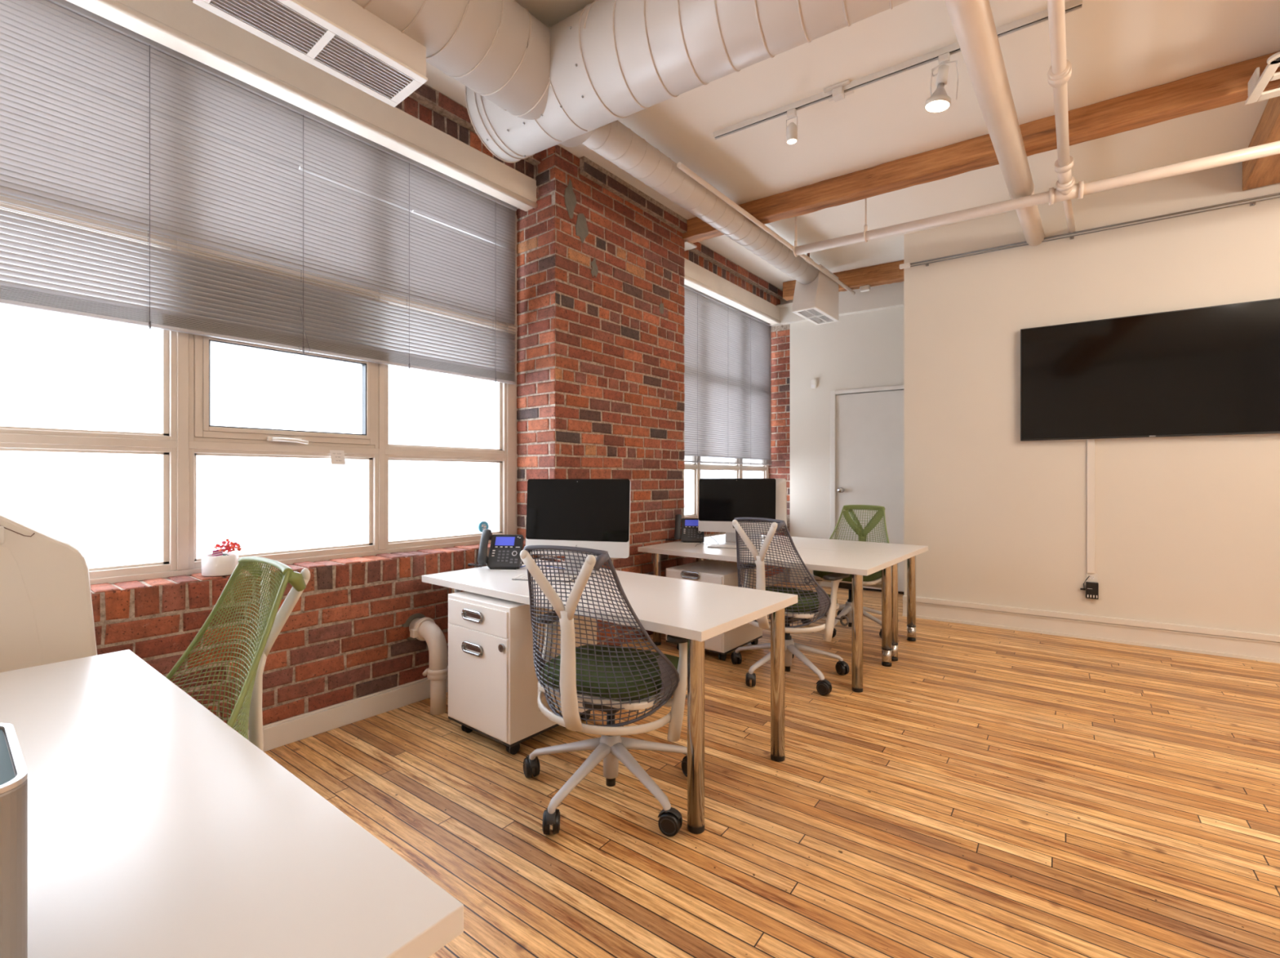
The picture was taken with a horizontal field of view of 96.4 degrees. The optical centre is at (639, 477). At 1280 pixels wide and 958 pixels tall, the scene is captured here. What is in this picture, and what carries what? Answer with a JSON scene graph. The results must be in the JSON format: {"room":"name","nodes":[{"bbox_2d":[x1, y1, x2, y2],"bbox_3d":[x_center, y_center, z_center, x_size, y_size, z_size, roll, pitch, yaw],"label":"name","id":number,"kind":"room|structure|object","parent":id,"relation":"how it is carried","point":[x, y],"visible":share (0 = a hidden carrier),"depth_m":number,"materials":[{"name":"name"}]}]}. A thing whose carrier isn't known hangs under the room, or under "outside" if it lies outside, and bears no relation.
{"room":"open-plan office","nodes":[
{"label":"open-plan office","id":0,"kind":"room"},
{"bbox_2d":[90,540,536,732],"bbox_3d":[-2.607,0.841,1.966,0.574,0.818,5.373,0,0,39],"label":"wall","id":1,"kind":"structure","parent":0,"point":[344,639],"depth_m":2.78,"materials":[{"name":"red brick"}]},
{"bbox_2d":[200,538,241,577],"bbox_3d":[-1.867,0.352,2.548,0.134,0.158,0.138,0,0,39],"label":"flower pot","id":2,"kind":"object","parent":1,"relation":"on","point":[218,563],"visible":0.98,"depth_m":2.51,"materials":[{"name":"white ceramic"}]},
{"bbox_2d":[212,551,222,556],"bbox_3d":[-1.852,0.338,2.511,0.005,0.027,0.046,0,0,19],"label":"flower","id":3,"kind":"object","parent":2,"relation":"on","point":[215,553],"depth_m":2.51,"materials":[{"name":"pink plant"}]},
{"bbox_2d":[0,166,517,584],"bbox_3d":[-2.553,-0.718,1.922,0.173,2.314,5.366,0,0,39],"label":"window","id":4,"kind":"structure","parent":1,"relation":"in","point":[142,451],"depth_m":2.71,"materials":[{"name":"glass"}]},
{"bbox_2d":[0,0,516,384],"bbox_3d":[-2.459,-1.220,1.932,0.046,1.280,5.100,0,0,39],"label":"blind","id":5,"kind":"object","parent":4,"relation":"attached to","point":[100,117],"visible":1,"depth_m":2.60,"materials":[{"name":"grey fabric"}]},
{"bbox_2d":[329,450,345,464],"bbox_3d":[-1.611,-0.106,3.053,0.007,0.076,0.078,0,0,39],"label":"sticky note","id":6,"kind":"object","parent":4,"relation":"attached to","point":[337,457],"visible":1,"depth_m":3.05,"materials":[{"name":"white paper"}]},
{"bbox_2d":[478,521,488,533],"bbox_3d":[-1.047,0.332,3.828,0.014,0.076,0.076,0,0,39],"label":"window sticker","id":7,"kind":"object","parent":4,"relation":"attached to","point":[482,526],"visible":0.86,"depth_m":3.82,"materials":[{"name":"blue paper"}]},
{"bbox_2d":[248,677,448,751],"bbox_3d":[-2.384,1.192,1.785,0.018,0.116,5.366,0,0,39],"label":"baseboard","id":8,"kind":"structure","parent":1,"relation":"attached to","point":[289,731],"depth_m":2.87,"materials":[{"name":"white paint"}]},
{"bbox_2d":[401,613,448,715],"bbox_3d":[-1.142,0.998,3.104,0.288,0.505,0.170,0,0,39],"label":"drain pipe","id":9,"kind":"object","parent":1,"relation":"attached to","point":[421,628],"visible":0.97,"depth_m":3.03,"materials":[{"name":"white metal"}]},
{"bbox_2d":[191,0,542,179],"bbox_3d":[-2.588,-2.095,1.950,0.624,0.190,5.369,0,0,39],"label":"wall","id":10,"kind":"structure","parent":0,"point":[425,104],"depth_m":3.33,"materials":[{"name":"red brick"}]},
{"bbox_2d":[66,0,537,211],"bbox_3d":[-2.546,-1.911,1.916,0.431,0.187,5.366,0,0,39],"label":"linear light fixture","id":11,"kind":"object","parent":10,"relation":"attached to","point":[185,27],"depth_m":2.76,"materials":[{"name":"white metal"}]},
{"bbox_2d":[516,144,687,646],"bbox_3d":[-0.361,-0.470,4.551,0.803,3.446,1.496,0,0,39],"label":"wall pier","id":12,"kind":"object","parent":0,"point":[601,370],"visible":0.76,"depth_m":4.11,"materials":[{"name":"red brick"}]},
{"bbox_2d":[564,178,576,218],"bbox_3d":[-0.468,-1.877,3.856,0.004,0.270,0.111,0,0,39],"label":"cement patch","id":13,"kind":"structure","parent":12,"relation":"attached to","point":[570,197],"depth_m":3.85,"materials":[{"name":"grey concrete"}]},
{"bbox_2d":[575,213,588,243],"bbox_3d":[-0.399,-1.715,3.940,0.004,0.207,0.124,0,0,39],"label":"cement patch","id":14,"kind":"structure","parent":12,"relation":"attached to","point":[581,228],"depth_m":3.94,"materials":[{"name":"grey concrete"}]},
{"bbox_2d":[591,257,598,278],"bbox_3d":[-0.321,-1.482,4.036,0.004,0.147,0.073,0,0,39],"label":"cement patch","id":15,"kind":"structure","parent":12,"relation":"attached to","point":[594,270],"depth_m":4.04,"materials":[{"name":"grey concrete"}]},
{"bbox_2d":[659,302,663,314],"bbox_3d":[0.174,-1.374,4.646,0.004,0.094,0.063,0,0,39],"label":"cement patch","id":16,"kind":"structure","parent":12,"relation":"attached to","point":[661,305],"depth_m":4.64,"materials":[{"name":"grey concrete"}]},
{"bbox_2d":[684,241,783,306],"bbox_3d":[0.785,-2.095,6.105,0.624,0.190,2.371,0,0,39],"label":"wall","id":17,"kind":"structure","parent":0,"point":[702,255],"depth_m":5.87,"materials":[{"name":"red brick"}]},
{"bbox_2d":[684,240,697,251],"bbox_3d":[0.366,-2.027,5.036,0.220,0.016,0.160,0,0,39],"label":"plate","id":18,"kind":"object","parent":17,"relation":"attached to","point":[688,246],"visible":0.49,"depth_m":5.00,"materials":[{"name":"paint"}]},
{"bbox_2d":[684,284,771,465],"bbox_3d":[0.860,-0.994,6.025,0.040,1.731,2.280,0,0,39],"label":"blind","id":19,"kind":"object","parent":17,"relation":"attached to","point":[727,349],"visible":0.7,"depth_m":6.07,"materials":[{"name":"grey fabric"}]},
{"bbox_2d":[684,257,785,326],"bbox_3d":[0.827,-1.911,6.071,0.431,0.187,2.370,0,0,39],"label":"trim","id":20,"kind":"structure","parent":17,"relation":"attached to","point":[697,277],"depth_m":5.87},
{"bbox_2d":[776,302,792,308],"bbox_3d":[1.714,-2.007,6.697,0.220,0.016,0.160,0,0,39],"label":"plate","id":21,"kind":"object","parent":17,"relation":"attached to","point":[790,304],"visible":0.72,"depth_m":6.66,"materials":[{"name":"paint"}]},
{"bbox_2d":[684,528,784,586],"bbox_3d":[0.822,0.841,6.190,0.574,0.818,2.552,0,0,39],"label":"wall","id":22,"kind":"structure","parent":0,"point":[687,560],"depth_m":6.52,"materials":[{"name":"red brick"}]},
{"bbox_2d":[684,456,768,518],"bbox_3d":[0.793,-0.718,6.099,0.104,2.314,2.370,0,0,39],"label":"window","id":23,"kind":"structure","parent":22,"relation":"in","point":[693,472],"depth_m":5.95,"materials":[{"name":"paint"}]},
{"bbox_2d":[263,582,1279,957],"bbox_3d":[1.372,1.300,1.849,7.000,0.100,10.200,0,0,39],"label":"floor","id":24,"kind":"structure","parent":0,"point":[984,792],"depth_m":2.15,"materials":[{"name":"brown wood"}]},
{"bbox_2d":[0,513,97,672],"bbox_3d":[-2.131,0.632,1.675,0.460,1.235,0.755,0,0,39],"label":"divider panel","id":25,"kind":"object","parent":24,"relation":"on","point":[46,617],"visible":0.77,"depth_m":1.74,"materials":[{"name":"white plastic"}]},
{"bbox_2d":[0,649,463,957],"bbox_3d":[-1.135,0.887,0.904,1.698,0.726,0.812,0,0,38],"label":"office desk","id":26,"kind":"object","parent":24,"relation":"on","point":[157,829],"visible":1,"depth_m":0.81,"materials":[{"name":"white laminate"}]},
{"bbox_2d":[0,723,27,957],"bbox_3d":[-0.764,0.413,0.553,0.230,0.224,0.224,0,0,39],"label":"tower","id":27,"kind":"object","parent":26,"relation":"on","point":[13,770],"visible":1,"depth_m":0.57,"materials":[{"name":"grey metal"}]},
{"bbox_2d":[165,556,310,751],"bbox_3d":[-1.172,0.735,1.286,0.719,1.029,0.737,0,0,-15],"label":"mesh office chair","id":28,"kind":"object","parent":24,"relation":"on","point":[270,623],"visible":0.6,"depth_m":1.50,"materials":[{"name":"green plastic"}]},
{"bbox_2d":[448,591,596,755],"bbox_3d":[-0.594,0.914,2.892,0.487,0.672,0.578,0,0,39],"label":"base cabinet","id":29,"kind":"object","parent":24,"relation":"on","point":[493,681],"visible":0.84,"depth_m":2.63,"materials":[{"name":"white metal"}]},
{"bbox_2d":[520,545,687,836],"bbox_3d":[-0.140,0.744,2.251,0.763,1.011,0.708,0,0,34],"label":"mesh office chair","id":30,"kind":"object","parent":24,"relation":"on","point":[608,679],"visible":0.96,"depth_m":2.06,"materials":[{"name":"grey plastic"}]},
{"bbox_2d":[523,755,540,776],"bbox_3d":[-0.452,1.200,2.388,0.059,0.075,0.083,0,0,-24],"label":"caster","id":31,"kind":"object","parent":30,"relation":"attached to","point":[531,766],"depth_m":2.36,"materials":[{"name":"grey plastic"}]},
{"bbox_2d":[542,808,559,831],"bbox_3d":[-0.311,1.200,2.008,0.059,0.075,0.083,0,0,-6],"label":"caster","id":32,"kind":"object","parent":30,"relation":"attached to","point":[550,815],"depth_m":1.98,"materials":[{"name":"grey plastic"}]},
{"bbox_2d":[541,644,679,699],"bbox_3d":[-0.103,0.774,2.311,0.510,0.078,0.490,0,0,27],"label":"seat cushion","id":33,"kind":"object","parent":30,"relation":"on","point":[648,689],"depth_m":2.15,"materials":[{"name":"green fabric"}]},
{"bbox_2d":[657,807,681,835],"bbox_3d":[0.104,1.200,2.009,0.083,0.075,0.064,0,0,27],"label":"caster","id":34,"kind":"object","parent":30,"relation":"attached to","point":[669,823],"depth_m":1.99,"materials":[{"name":"grey plastic"}]},
{"bbox_2d":[681,755,687,776],"bbox_3d":[0.213,1.200,2.394,0.059,0.075,0.083,0,0,-35],"label":"caster","id":35,"kind":"object","parent":30,"relation":"attached to","point":[684,763],"depth_m":2.39,"materials":[{"name":"grey plastic"}]},
{"bbox_2d":[422,559,797,834],"bbox_3d":[-0.231,0.887,2.806,1.772,0.726,0.785,0,0,39],"label":"office desk","id":36,"kind":"object","parent":24,"relation":"on","point":[697,612],"visible":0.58,"depth_m":2.43,"materials":[{"name":"white laminate"}]},
{"bbox_2d":[467,528,524,569],"bbox_3d":[-0.848,0.414,3.317,0.326,0.224,0.167,0,0,3],"label":"desk phone","id":37,"kind":"object","parent":36,"relation":"on","point":[504,551],"visible":1,"depth_m":3.29,"materials":[{"name":"grey plastic"}]},
{"bbox_2d":[520,564,564,568],"bbox_3d":[-0.554,0.511,3.266,0.307,0.026,0.022,0,0,9],"label":"cable","id":38,"kind":"object","parent":36,"relation":"on","point":[537,565],"visible":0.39,"depth_m":3.25,"materials":[{"name":"black plastic"}]},
{"bbox_2d":[511,573,577,582],"bbox_3d":[-0.490,0.517,2.942,0.310,0.016,0.124,0,0,15],"label":"keyboard","id":39,"kind":"object","parent":36,"relation":"on","point":[522,576],"visible":0.56,"depth_m":2.92,"materials":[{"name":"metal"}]},
{"bbox_2d":[525,479,631,576],"bbox_3d":[-0.344,0.267,3.130,0.600,0.515,0.165,0,0,15],"label":"desktop computer","id":40,"kind":"object","parent":36,"relation":"on","point":[588,513],"visible":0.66,"depth_m":3.12,"materials":[{"name":"plastic"}]},
{"bbox_2d":[666,560,762,661],"bbox_3d":[0.546,0.954,4.214,0.487,0.592,0.578,0,0,39],"label":"base cabinet","id":41,"kind":"object","parent":24,"relation":"on","point":[717,572],"visible":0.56,"depth_m":4.02,"materials":[{"name":"white metal"}]},
{"bbox_2d":[637,540,902,693],"bbox_3d":[0.863,0.887,4.053,1.679,0.726,0.722,0,0,39],"label":"office desk","id":42,"kind":"object","parent":24,"relation":"on","point":[858,565],"visible":0.8,"depth_m":3.77,"materials":[{"name":"white laminate"}]},
{"bbox_2d":[666,514,704,542],"bbox_3d":[0.359,0.414,4.661,0.326,0.224,0.167,0,0,9],"label":"desk phone","id":43,"kind":"object","parent":42,"relation":"on","point":[690,533],"visible":0.91,"depth_m":4.63,"materials":[{"name":"grey plastic"}]},
{"bbox_2d":[707,543,747,550],"bbox_3d":[0.669,0.517,4.267,0.310,0.016,0.124,0,0,25],"label":"keyboard","id":44,"kind":"object","parent":42,"relation":"on","point":[717,546],"visible":0.7,"depth_m":4.25,"materials":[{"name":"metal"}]},
{"bbox_2d":[697,478,776,545],"bbox_3d":[0.752,0.267,4.460,0.600,0.515,0.165,0,0,19],"label":"desktop computer","id":45,"kind":"object","parent":42,"relation":"on","point":[721,500],"visible":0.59,"depth_m":4.46,"materials":[{"name":"plastic"}]},
{"bbox_2d":[731,517,849,695],"bbox_3d":[0.899,0.744,3.598,0.708,1.011,0.763,0,0,-38],"label":"mesh office chair","id":46,"kind":"object","parent":24,"relation":"on","point":[811,605],"visible":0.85,"depth_m":3.40,"materials":[{"name":"white plastic"}]},
{"bbox_2d":[731,651,742,662],"bbox_3d":[0.645,1.200,3.825,0.059,0.075,0.083,0,0,-6],"label":"caster","id":47,"kind":"object","parent":46,"relation":"attached to","point":[736,657],"depth_m":3.80,"materials":[{"name":"grey plastic"}]},
{"bbox_2d":[745,671,755,684],"bbox_3d":[0.662,1.200,3.420,0.059,0.075,0.083,0,0,12],"label":"caster","id":48,"kind":"object","parent":46,"relation":"attached to","point":[749,675],"depth_m":3.39,"materials":[{"name":"grey plastic"}]},
{"bbox_2d":[765,586,830,612],"bbox_3d":[0.953,0.774,3.644,0.490,0.078,0.510,0,0,-45],"label":"seat cushion","id":49,"kind":"object","parent":46,"relation":"on","point":[803,605],"depth_m":3.40,"materials":[{"name":"green fabric"}]},
{"bbox_2d":[816,679,831,693],"bbox_3d":[1.057,1.200,3.293,0.064,0.075,0.083,0,0,-45],"label":"caster","id":50,"kind":"object","parent":46,"relation":"attached to","point":[824,686],"depth_m":3.27,"materials":[{"name":"grey plastic"}]},
{"bbox_2d":[835,661,848,673],"bbox_3d":[1.279,1.200,3.626,0.059,0.075,0.083,0,0,-17],"label":"caster","id":51,"kind":"object","parent":46,"relation":"attached to","point":[842,667],"depth_m":3.60,"materials":[{"name":"grey plastic"}]},
{"bbox_2d":[704,533,928,661],"bbox_3d":[1.322,0.887,4.621,1.676,0.726,0.729,0,0,39],"label":"office desk","id":52,"kind":"object","parent":24,"relation":"on","point":[908,552],"visible":0.4,"depth_m":4.36,"materials":[{"name":"white laminate"}]},
{"bbox_2d":[750,478,786,539],"bbox_3d":[0.967,0.267,4.950,0.600,0.515,0.165,0,0,29],"label":"desktop computer","id":53,"kind":"object","parent":52,"relation":"on","point":[781,495],"visible":0.16,"depth_m":4.80,"materials":[{"name":"plastic"}]},
{"bbox_2d":[800,505,888,638],"bbox_3d":[1.717,0.745,4.712,0.737,1.009,0.759,0,0,39],"label":"mesh office chair","id":54,"kind":"object","parent":24,"relation":"on","point":[873,580],"visible":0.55,"depth_m":4.83,"materials":[{"name":"green fabric"}]},
{"bbox_2d":[813,570,881,582],"bbox_3d":[1.711,0.774,4.678,0.510,0.078,0.490,0,0,39],"label":"seat cushion","id":55,"kind":"object","parent":54,"relation":"on","point":[877,576],"depth_m":4.47,"materials":[{"name":"green fabric"}]},
{"bbox_2d":[768,324,790,582],"bbox_3d":[1.644,-0.470,7.045,0.773,3.440,0.189,0,0,39],"label":"wall","id":56,"kind":"structure","parent":0,"point":[780,468],"depth_m":6.88,"materials":[{"name":"red brick"}]},
{"bbox_2d":[790,306,903,586],"bbox_3d":[2.521,-0.470,6.372,1.700,3.440,0.140,0,0,34],"label":"wall","id":57,"kind":"structure","parent":0,"point":[862,350],"depth_m":6.58,"materials":[{"name":"white paint"}]},
{"bbox_2d":[810,378,817,388],"bbox_3d":[2.005,-1.080,6.610,0.066,0.110,0.043,0,0,34],"label":"sensor","id":58,"kind":"object","parent":57,"relation":"attached to","point":[813,382],"visible":1,"depth_m":6.59,"materials":[{"name":"white paint"}]},
{"bbox_2d":[768,281,903,327],"bbox_3d":[2.252,-2.005,6.421,1.900,0.370,0.100,0,0,34],"label":"ceiling","id":59,"kind":"structure","parent":57,"relation":"attached to","point":[885,296],"depth_m":6.24,"materials":[{"name":"white paint"}]},
{"bbox_2d":[830,384,903,594],"bbox_3d":[2.525,0.133,6.284,0.855,2.235,0.122,0,0,34],"label":"door","id":60,"kind":"structure","parent":57,"relation":"in","point":[869,429],"depth_m":6.31,"materials":[{"name":"white paint"}]},
{"bbox_2d":[424,0,1279,290],"bbox_3d":[1.372,-2.240,1.849,7.000,0.100,10.200,0,0,39],"label":"ceiling","id":61,"kind":"structure","parent":0,"point":[1115,48],"depth_m":3.40,"materials":[{"name":"white paint"}]},
{"bbox_2d":[192,0,909,324],"bbox_3d":[0.573,-1.907,2.218,3.241,0.569,7.846,0,0,36],"label":"air duct","id":62,"kind":"object","parent":61,"relation":"hanging from","point":[532,86],"visible":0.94,"depth_m":2.43,"materials":[{"name":"metal"}]},
{"bbox_2d":[782,259,903,301],"bbox_3d":[2.250,-2.101,6.096,1.450,0.178,0.148,0,0,32],"label":"ceiling beam","id":63,"kind":"structure","parent":61,"relation":"attached to","point":[887,273],"depth_m":5.96,"materials":[{"name":"brown wood"}]},
{"bbox_2d":[676,161,855,294],"bbox_3d":[1.286,-2.031,4.939,0.044,0.106,3.290,0,0,39],"label":"pipe","id":64,"kind":"object","parent":63,"relation":"attached to","point":[806,258],"visible":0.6,"depth_m":4.41,"materials":[{"name":"metal"}]},
{"bbox_2d":[859,284,870,292],"bbox_3d":[2.367,-1.988,6.026,0.100,0.055,0.060,0,0,32],"label":"junction box","id":65,"kind":"object","parent":63,"relation":"attached to","point":[867,287],"visible":1,"depth_m":6.00,"materials":[{"name":"white plastic"}]},
{"bbox_2d":[712,0,1082,140],"bbox_3d":[1.256,-2.163,3.146,1.860,0.055,0.120,0,0,34],"label":"track","id":66,"kind":"object","parent":61,"relation":"attached to","point":[836,92],"visible":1,"depth_m":3.11,"materials":[{"name":"white metal"}]},
{"bbox_2d":[786,108,797,144],"bbox_3d":[0.893,-2.066,3.368,0.062,0.182,0.062,0,0,-6],"label":"spotlight","id":67,"kind":"object","parent":66,"relation":"hanging from","point":[792,129],"visible":1,"depth_m":3.35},
{"bbox_2d":[924,52,958,112],"bbox_3d":[1.539,-2.028,2.946,0.139,0.258,0.121,0,0,-3],"label":"spotlight","id":68,"kind":"object","parent":66,"relation":"hanging from","point":[939,101],"visible":1,"depth_m":2.92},
{"bbox_2d":[935,64,949,86],"bbox_3d":[1.548,-2.057,2.933,0.062,0.087,0.052,0,0,34],"label":"socket","id":69,"kind":"object","parent":68,"relation":"attached to","point":[943,71],"depth_m":2.92,"materials":[{"name":"white paint"}]},
{"bbox_2d":[682,50,1279,243],"bbox_3d":[1.845,-2.111,3.972,3.560,0.158,0.138,0,0,34],"label":"ceiling beam","id":70,"kind":"structure","parent":61,"relation":"attached to","point":[1227,85],"depth_m":3.54,"materials":[{"name":"brown wood"}]},
{"bbox_2d":[944,0,1044,245],"bbox_3d":[2.212,-2.028,3.415,0.144,0.330,3.189,0,0,39],"label":"ceiling pipe","id":71,"kind":"object","parent":61,"relation":"attached to","point":[972,21],"visible":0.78,"depth_m":2.82,"materials":[{"name":"white metal"}]},
{"bbox_2d":[792,0,1279,257],"bbox_3d":[3.079,-1.980,3.439,3.601,0.423,2.572,0,0,-3],"label":"pipe","id":72,"kind":"object","parent":61,"relation":"hanging from","point":[1060,72],"visible":0.98,"depth_m":3.47,"materials":[{"name":"white metal"}]},
{"bbox_2d":[1242,83,1279,190],"bbox_3d":[1.622,-2.083,0.574,0.325,0.215,8.435,0,0,39],"label":"girder","id":73,"kind":"object","parent":61,"relation":"attached to","point":[1265,171],"visible":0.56,"depth_m":3.58,"materials":[{"name":"brown wood"}]},
{"bbox_2d":[1244,51,1279,104],"bbox_3d":[3.244,-1.998,2.708,0.472,0.091,0.427,0,0,34],"label":"bracket","id":74,"kind":"object","parent":73,"relation":"attached to","point":[1257,84],"visible":1,"depth_m":2.86,"materials":[{"name":"white metal"}]},
{"bbox_2d":[903,161,1279,643],"bbox_3d":[4.473,-0.470,3.839,4.950,3.440,0.140,0,0,34],"label":"wall","id":75,"kind":"structure","parent":0,"point":[1187,529],"depth_m":4.46,"materials":[{"name":"white paint"}]},
{"bbox_2d":[1080,576,1098,599],"bbox_3d":[3.460,0.846,4.410,0.110,0.174,0.029,0,0,34],"label":"power adapter","id":76,"kind":"object","parent":75,"relation":"attached to","point":[1091,589],"visible":1,"depth_m":4.39,"materials":[{"name":"black plastic"}]},
{"bbox_2d":[899,192,1279,269],"bbox_3d":[4.266,-1.893,3.876,4.635,0.055,0.033,0,0,34],"label":"conduit","id":77,"kind":"object","parent":75,"relation":"attached to","point":[906,265],"visible":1,"depth_m":4.36,"materials":[{"name":"grey metal"}]},
{"bbox_2d":[1086,439,1094,573],"bbox_3d":[3.477,0.195,4.415,0.048,1.090,0.018,0,0,34],"label":"channel","id":78,"kind":"object","parent":75,"relation":"attached to","point":[1090,442],"visible":1,"depth_m":4.41,"materials":[{"name":"white paint"}]},
{"bbox_2d":[902,600,1279,663],"bbox_3d":[4.399,1.182,3.789,4.900,0.136,0.026,0,0,34],"label":"baseboard","id":79,"kind":"structure","parent":75,"relation":"attached to","point":[1232,647],"depth_m":4.35,"materials":[{"name":"white paint"}]},
{"bbox_2d":[902,595,1279,642],"bbox_3d":[4.399,1.087,3.789,4.900,0.046,0.026,0,0,34],"label":"channel","id":80,"kind":"object","parent":75,"relation":"attached to","point":[1202,630],"visible":1,"depth_m":4.34,"materials":[{"name":"white paint"}]},
{"bbox_2d":[1085,573,1097,582],"bbox_3d":[3.484,0.797,4.416,0.070,0.115,0.009,0,0,34],"label":"wall outlet","id":81,"kind":"object","parent":75,"relation":"attached to","point":[1093,577],"visible":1,"depth_m":4.41,"materials":[{"name":"white paint"}]},
{"bbox_2d":[1020,297,1279,440],"bbox_3d":[3.757,-0.747,4.204,1.605,0.903,0.055,0,0,34],"label":"television","id":82,"kind":"object","parent":75,"relation":"attached to","point":[1211,371],"visible":1,"depth_m":4.18,"materials":[{"name":"black plastic"}]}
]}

